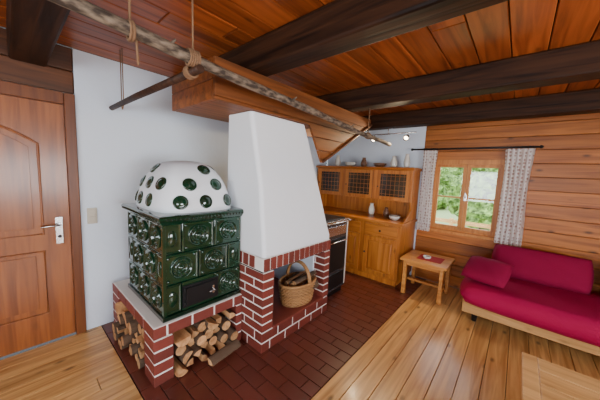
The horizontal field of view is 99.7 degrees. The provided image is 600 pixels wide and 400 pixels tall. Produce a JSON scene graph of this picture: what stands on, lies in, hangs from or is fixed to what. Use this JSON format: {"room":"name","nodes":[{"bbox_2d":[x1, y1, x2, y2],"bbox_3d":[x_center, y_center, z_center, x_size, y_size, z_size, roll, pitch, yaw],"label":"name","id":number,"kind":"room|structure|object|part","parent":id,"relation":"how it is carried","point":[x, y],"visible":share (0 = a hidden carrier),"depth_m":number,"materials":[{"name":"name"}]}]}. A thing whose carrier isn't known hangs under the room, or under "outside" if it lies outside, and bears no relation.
{"room":"traditional dwelling","nodes":[
{"label":"traditional dwelling","id":0,"kind":"room"},
{"bbox_2d":[0,27,73,93],"bbox_3d":[-2.795,0.049,1.168,0.120,2.396,2.692,8,8,40],"label":"wall left timber","id":1,"kind":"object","parent":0,"point":[57,75],"depth_m":1.91,"materials":[{"name":"brown wood"}]},
{"bbox_2d":[72,49,326,329],"bbox_3d":[-0.730,-0.120,3.543,0.120,2.400,3.605,8,8,40],"label":"wall","id":2,"kind":"structure","parent":0,"point":[116,148],"depth_m":2.34,"materials":[{"name":"white paint"}]},
{"bbox_2d":[0,94,75,356],"bbox_3d":[-2.206,0.227,1.798,0.109,1.940,0.855,8,8,40],"label":"door","id":3,"kind":"structure","parent":2,"relation":"in","point":[37,307],"depth_m":1.97,"materials":[{"name":"brown wood"}]},
{"bbox_2d":[0,80,86,334],"bbox_3d":[-2.225,0.187,1.790,0.082,2.040,1.022,8,8,40],"label":"trim","id":4,"kind":"structure","parent":2,"relation":"attached to","point":[67,100],"depth_m":2.08,"materials":[{"name":"brown wood"}]},
{"bbox_2d":[87,208,97,223],"bbox_3d":[-1.818,0.139,2.214,0.016,0.140,0.070,8,8,40],"label":"light switch","id":5,"kind":"object","parent":2,"relation":"attached to","point":[91,212],"visible":1,"depth_m":2.21,"materials":[{"name":"beige plastic"}]},
{"bbox_2d":[102,271,425,399],"bbox_3d":[0.012,1.189,3.062,1.898,0.030,3.498,8,8,40],"label":"floor tiles","id":6,"kind":"structure","parent":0,"point":[297,367],"depth_m":2.03,"materials":[{"name":"brown tile"}]},
{"bbox_2d":[112,302,240,376],"bbox_3d":[-1.035,1.071,2.138,0.955,0.320,0.709,8,8,40],"label":"firewood pile","id":7,"kind":"object","parent":6,"relation":"on","point":[216,330],"visible":0.59,"depth_m":1.98,"materials":[{"name":"brown wood"}]},
{"bbox_2d":[112,161,243,387],"bbox_3d":[-1.078,0.439,2.202,1.011,1.552,0.709,8,8,40],"label":"stove","id":8,"kind":"object","parent":6,"relation":"on","point":[184,228],"visible":1,"depth_m":1.88,"materials":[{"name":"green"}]},
{"bbox_3d":[-0.995,0.083,2.128,0.826,0.072,0.668,8,8,40],"label":"cornice","id":9,"kind":"part","parent":8,"relation":"part of","materials":[{"name":"green ceramic"}]},
{"bbox_3d":[-0.734,0.697,1.911,0.061,0.163,0.282,8,8,40],"label":"fire door","id":10,"kind":"part","parent":8,"relation":"part of","materials":[{"name":"black metal"}]},
{"bbox_2d":[220,111,330,353],"bbox_3d":[-0.353,0.235,2.587,0.962,1.929,1.028,8,8,40],"label":"fireplace","id":11,"kind":"object","parent":6,"relation":"on","point":[272,178],"visible":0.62,"depth_m":2.13,"materials":[{"name":"white paint"}]},
{"bbox_2d":[172,56,371,162],"bbox_3d":[-0.053,-0.690,2.608,0.653,0.595,2.175,8,8,40],"label":"wooden canopy","id":12,"kind":"object","parent":11,"relation":"on","point":[209,95],"depth_m":1.96,"materials":[{"name":"brown wood"}]},
{"bbox_2d":[227,111,328,257],"bbox_3d":[-0.194,-0.143,2.416,0.545,1.126,1.018,8,8,40],"label":"hood","id":13,"kind":"object","parent":11,"relation":"attached to","point":[272,178],"depth_m":2.10,"materials":[{"name":"white paint"}]},
{"bbox_2d":[278,260,318,307],"bbox_3d":[-0.023,0.815,2.573,0.326,0.415,0.466,8,8,40],"label":"basket","id":14,"kind":"object","parent":11,"relation":"in","point":[293,292],"visible":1,"depth_m":2.47,"materials":[{"name":"brown wicker"}]},
{"bbox_2d":[324,214,351,296],"bbox_3d":[0.215,0.679,3.246,0.678,0.962,0.520,8,8,40],"label":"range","id":15,"kind":"object","parent":6,"relation":"on","point":[337,226],"visible":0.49,"depth_m":3.08,"materials":[{"name":"black metal"}]},
{"bbox_2d":[316,166,421,286],"bbox_3d":[0.904,0.280,4.090,1.680,1.630,0.661,8,8,40],"label":"hutch","id":16,"kind":"object","parent":6,"relation":"on","point":[376,243],"visible":0.79,"depth_m":3.75,"materials":[{"name":"brown wood"}]},
{"bbox_2d":[335,155,340,165],"bbox_3d":[0.665,-0.686,4.442,0.099,0.190,0.099,2,6,-4],"label":"ceramic jug","id":17,"kind":"object","parent":16,"relation":"on","point":[337,161],"visible":0.88,"depth_m":4.41,"materials":[{"name":"beige ceramic"}]},
{"bbox_2d":[344,162,355,165],"bbox_3d":[0.851,-0.600,4.287,0.200,0.070,0.200,8,8,40],"label":"ceramic bowl","id":18,"kind":"object","parent":16,"relation":"on","point":[346,163],"visible":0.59,"depth_m":4.22,"materials":[{"name":"beige ceramic"}]},
{"bbox_2d":[361,158,366,166],"bbox_3d":[1.042,-0.614,4.120,0.099,0.150,0.099,2,6,-4],"label":"ceramic jug","id":19,"kind":"object","parent":16,"relation":"on","point":[363,162],"visible":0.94,"depth_m":4.08,"materials":[{"name":"brown ceramic"}]},
{"bbox_2d":[368,203,374,214],"bbox_3d":[1.147,0.138,4.056,0.099,0.180,0.099,2,6,-4],"label":"vase","id":20,"kind":"object","parent":16,"relation":"on","point":[371,209],"visible":1,"depth_m":4.02,"materials":[{"name":"beige ceramic"}]},
{"bbox_2d":[373,163,385,166],"bbox_3d":[1.243,-0.540,3.950,0.200,0.060,0.200,8,8,40],"label":"ceramic bowl","id":21,"kind":"object","parent":16,"relation":"on","point":[375,164],"visible":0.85,"depth_m":3.88,"materials":[{"name":"brown ceramic"}]},
{"bbox_2d":[383,207,388,216],"bbox_3d":[1.321,0.186,3.881,0.089,0.140,0.089,2,6,-4],"label":"ceramic jug","id":22,"kind":"object","parent":16,"relation":"on","point":[386,211],"visible":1,"depth_m":3.85,"materials":[{"name":"brown ceramic"}]},
{"bbox_2d":[390,156,396,166],"bbox_3d":[1.411,-0.572,3.801,0.099,0.170,0.099,2,6,-4],"label":"ceramic jug","id":23,"kind":"object","parent":16,"relation":"on","point":[393,163],"visible":0.84,"depth_m":3.77,"materials":[{"name":"beige ceramic"}]},
{"bbox_2d":[389,215,400,219],"bbox_3d":[1.352,0.256,3.620,0.160,0.060,0.160,8,8,40],"label":"serving bowl","id":24,"kind":"object","parent":16,"relation":"in","point":[392,217],"visible":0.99,"depth_m":3.58,"materials":[{"name":"beige ceramic"}]},
{"bbox_2d":[404,154,409,167],"bbox_3d":[1.556,-0.567,3.677,0.090,0.200,0.090,8,8,40],"label":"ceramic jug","id":25,"kind":"object","parent":16,"relation":"on","point":[407,158],"visible":0.85,"depth_m":3.65,"materials":[{"name":"beige ceramic"}]},
{"bbox_2d":[400,249,454,304],"bbox_3d":[1.647,0.984,3.302,0.530,0.470,0.529,8,8,40],"label":"side table","id":26,"kind":"object","parent":6,"relation":"on","point":[410,258],"visible":0.99,"depth_m":3.23,"materials":[{"name":"brown wood"}]},
{"bbox_2d":[417,254,444,263],"bbox_3d":[1.675,0.752,3.242,0.280,0.006,0.240,8,8,40],"label":"table runner","id":27,"kind":"object","parent":26,"relation":"on","point":[432,259],"visible":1,"depth_m":3.21,"materials":[{"name":"red fabric"}]},
{"bbox_2d":[0,0,599,115],"bbox_3d":[0.561,-0.994,0.569,5.900,0.100,6.700,8,8,40],"label":"ceiling","id":28,"kind":"structure","parent":0,"point":[511,28],"depth_m":1.69,"materials":[{"name":"brown wood"}]},
{"bbox_2d":[6,0,70,66],"bbox_3d":[0.093,-0.807,0.054,5.498,0.199,0.190,8,8,40],"label":"ceiling beam","id":29,"kind":"structure","parent":28,"relation":"attached to","point":[34,28],"depth_m":1.36,"materials":[{"name":"brown wood"}]},
{"bbox_2d":[119,0,371,138],"bbox_3d":[-0.425,-0.909,2.230,1.284,0.520,2.215,8,8,40],"label":"hangers","id":30,"kind":"object","parent":28,"relation":"hanging from","point":[196,56],"visible":0.73,"depth_m":1.21,"materials":[{"name":"brown"}]},
{"bbox_2d":[109,64,203,109],"bbox_3d":[-1.077,-0.724,1.730,1.580,0.053,0.047,8,8,40],"label":"pole","id":31,"kind":"object","parent":30,"relation":"hanging from","point":[198,69],"visible":1,"depth_m":1.51,"materials":[{"name":"brown wood"}]},
{"bbox_2d":[48,0,390,145],"bbox_3d":[0.043,-0.694,1.883,0.084,0.237,3.273,8,8,40],"label":"pole","id":32,"kind":"object","parent":30,"relation":"hanging from","point":[85,8],"visible":0.98,"depth_m":1.15,"materials":[{"name":"brown wood"}]},
{"bbox_2d":[218,0,508,76],"bbox_3d":[0.814,-0.866,0.883,5.498,0.199,0.170,8,8,40],"label":"ceiling beam","id":33,"kind":"structure","parent":28,"relation":"attached to","point":[337,27],"depth_m":1.33,"materials":[{"name":"brown wood"}]},
{"bbox_2d":[371,127,415,141],"bbox_3d":[1.270,-0.925,3.548,0.720,0.226,0.222,8,8,40],"label":"rail","id":34,"kind":"object","parent":28,"relation":"attached to","point":[406,137],"visible":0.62,"depth_m":3.38,"materials":[{"name":"silver metal"}]},
{"bbox_2d":[317,40,599,111],"bbox_3d":[1.655,-0.935,1.852,5.498,0.199,0.180,8,8,40],"label":"ceiling beam","id":35,"kind":"structure","parent":28,"relation":"attached to","point":[578,62],"depth_m":1.95,"materials":[{"name":"brown wood"}]},
{"bbox_2d":[362,88,599,130],"bbox_3d":[2.435,-0.999,2.748,5.498,0.199,0.180,8,8,40],"label":"ceiling beam","id":36,"kind":"structure","parent":28,"relation":"attached to","point":[587,101],"depth_m":2.83,"materials":[{"name":"brown wood"}]},
{"bbox_2d":[0,276,599,399],"bbox_3d":[0.450,1.498,0.843,5.900,0.120,6.700,8,8,40],"label":"floor","id":37,"kind":"structure","parent":0,"point":[426,350],"depth_m":2.00,"materials":[{"name":"brown wood"}]},
{"bbox_2d":[460,244,599,355],"bbox_3d":[2.717,0.995,2.234,2.190,0.777,0.900,8,8,40],"label":"sofa","id":38,"kind":"object","parent":37,"relation":"on","point":[548,295],"visible":0.84,"depth_m":2.44,"materials":[{"name":"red fabric"}]},
{"bbox_2d":[461,256,513,287],"bbox_3d":[1.966,0.745,2.670,0.428,0.236,0.331,8,8,40],"label":"sofa cushion","id":39,"kind":"object","parent":38,"relation":"on","point":[491,272],"depth_m":2.60,"materials":[{"name":"red fabric"}]},
{"bbox_3d":[2.714,1.056,2.241,2.190,0.243,0.900,8,8,40],"label":"seat","id":40,"kind":"part","parent":38,"relation":"part of","materials":[{"name":"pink fabric"}]},
{"bbox_3d":[2.748,1.256,2.312,2.070,0.245,0.710,8,8,40],"label":"frame","id":41,"kind":"part","parent":38,"relation":"part of","materials":[{"name":"brown wood"}]},
{"bbox_3d":[2.882,0.766,2.443,1.660,0.353,0.286,8,8,40],"label":"backrest","id":42,"kind":"part","parent":38,"relation":"part of","materials":[{"name":"pink"}]},
{"bbox_2d":[521,352,599,399],"bbox_3d":[1.316,1.247,0.869,0.880,0.450,1.200,8,8,40],"label":"coffee table","id":43,"kind":"object","parent":37,"relation":"on","point":[542,379],"visible":1,"depth_m":1.34,"materials":[{"name":"brown wood"}]},
{"bbox_2d":[327,126,426,274],"bbox_3d":[1.179,-0.125,4.361,1.698,2.400,0.130,8,8,40],"label":"plaster","id":44,"kind":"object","parent":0,"point":[360,148],"depth_m":4.02,"materials":[{"name":"white paint"}]},
{"bbox_2d":[415,113,599,293],"bbox_3d":[3.253,0.164,2.577,3.800,2.400,0.130,8,8,40],"label":"wall","id":45,"kind":"structure","parent":0,"point":[562,210],"depth_m":2.87,"materials":[{"name":"brown wood"}]},
{"bbox_2d":[430,160,504,240],"bbox_3d":[2.228,-0.030,3.428,0.930,1.012,0.170,8,8,40],"label":"window","id":46,"kind":"structure","parent":45,"relation":"in","point":[467,165],"depth_m":3.39,"materials":[{"name":"brown wood"}]},
{"bbox_2d":[411,145,543,150],"bbox_3d":[2.190,-0.670,3.288,1.420,0.047,0.107,8,8,40],"label":"curtain rod","id":47,"kind":"object","parent":45,"relation":"attached to","point":[540,146],"visible":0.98,"depth_m":3.16,"materials":[{"name":"black metal"}]},
{"bbox_2d":[417,148,437,230],"bbox_3d":[1.811,-0.144,3.611,0.189,1.178,0.044,8,8,40],"label":"curtain","id":48,"kind":"object","parent":47,"relation":"hanging from","point":[429,157],"visible":1,"depth_m":3.61,"materials":[{"name":"fabric"}]},
{"bbox_2d":[494,145,535,246],"bbox_3d":[2.529,-0.044,2.993,0.264,1.178,0.044,8,8,40],"label":"curtain","id":49,"kind":"object","parent":47,"relation":"hanging from","point":[518,162],"visible":1,"depth_m":2.99,"materials":[{"name":"fabric"}]},
{"label":"outside","id":50,"kind":"structure","parent":0,"visible":0},
{"bbox_2d":[435,206,489,230],"bbox_3d":[16.085,0.178,18.739,80.000,1.820,40.700,8,8,40],"label":"ground","id":51,"kind":"structure","parent":50,"point":[445,213],"depth_m":12.19,"materials":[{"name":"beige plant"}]},
{"bbox_2d":[437,168,449,209],"bbox_3d":[7.272,-0.991,14.649,2.644,4.013,2.779,4,7,15],"label":"tree","id":52,"kind":"object","parent":51,"relation":"on","point":[444,178],"visible":0.05,"depth_m":13.76,"materials":[{"name":"green plant"}]},
{"bbox_2d":[441,167,460,190],"bbox_3d":[10.924,-2.013,19.459,4.086,5.446,4.647,8,8,40],"label":"tree","id":53,"kind":"object","parent":51,"relation":"on","point":[451,172],"visible":0.08,"depth_m":17.76,"materials":[{"name":"green plant"}]},
{"bbox_2d":[436,217,490,228],"bbox_3d":[4.025,1.112,5.942,10.600,1.250,0.110,8,8,40],"label":"wooden fence","id":54,"kind":"object","parent":51,"relation":"on","point":[451,221],"visible":0.09,"depth_m":6.00,"materials":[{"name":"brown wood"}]},
{"bbox_2d":[447,168,485,205],"bbox_3d":[10.007,-0.710,15.176,2.708,3.583,2.133,2,6,-9],"label":"tree","id":55,"kind":"object","parent":51,"relation":"on","point":[460,172],"visible":0.02,"depth_m":15.00,"materials":[{"name":"green plant"}]},
{"bbox_2d":[445,168,497,228],"bbox_3d":[6.421,-0.484,9.043,2.176,4.155,2.327,2,6,-1],"label":"tree","id":56,"kind":"object","parent":51,"relation":"on","point":[483,180],"visible":0.34,"depth_m":8.36,"materials":[{"name":"green plant"}]}
]}

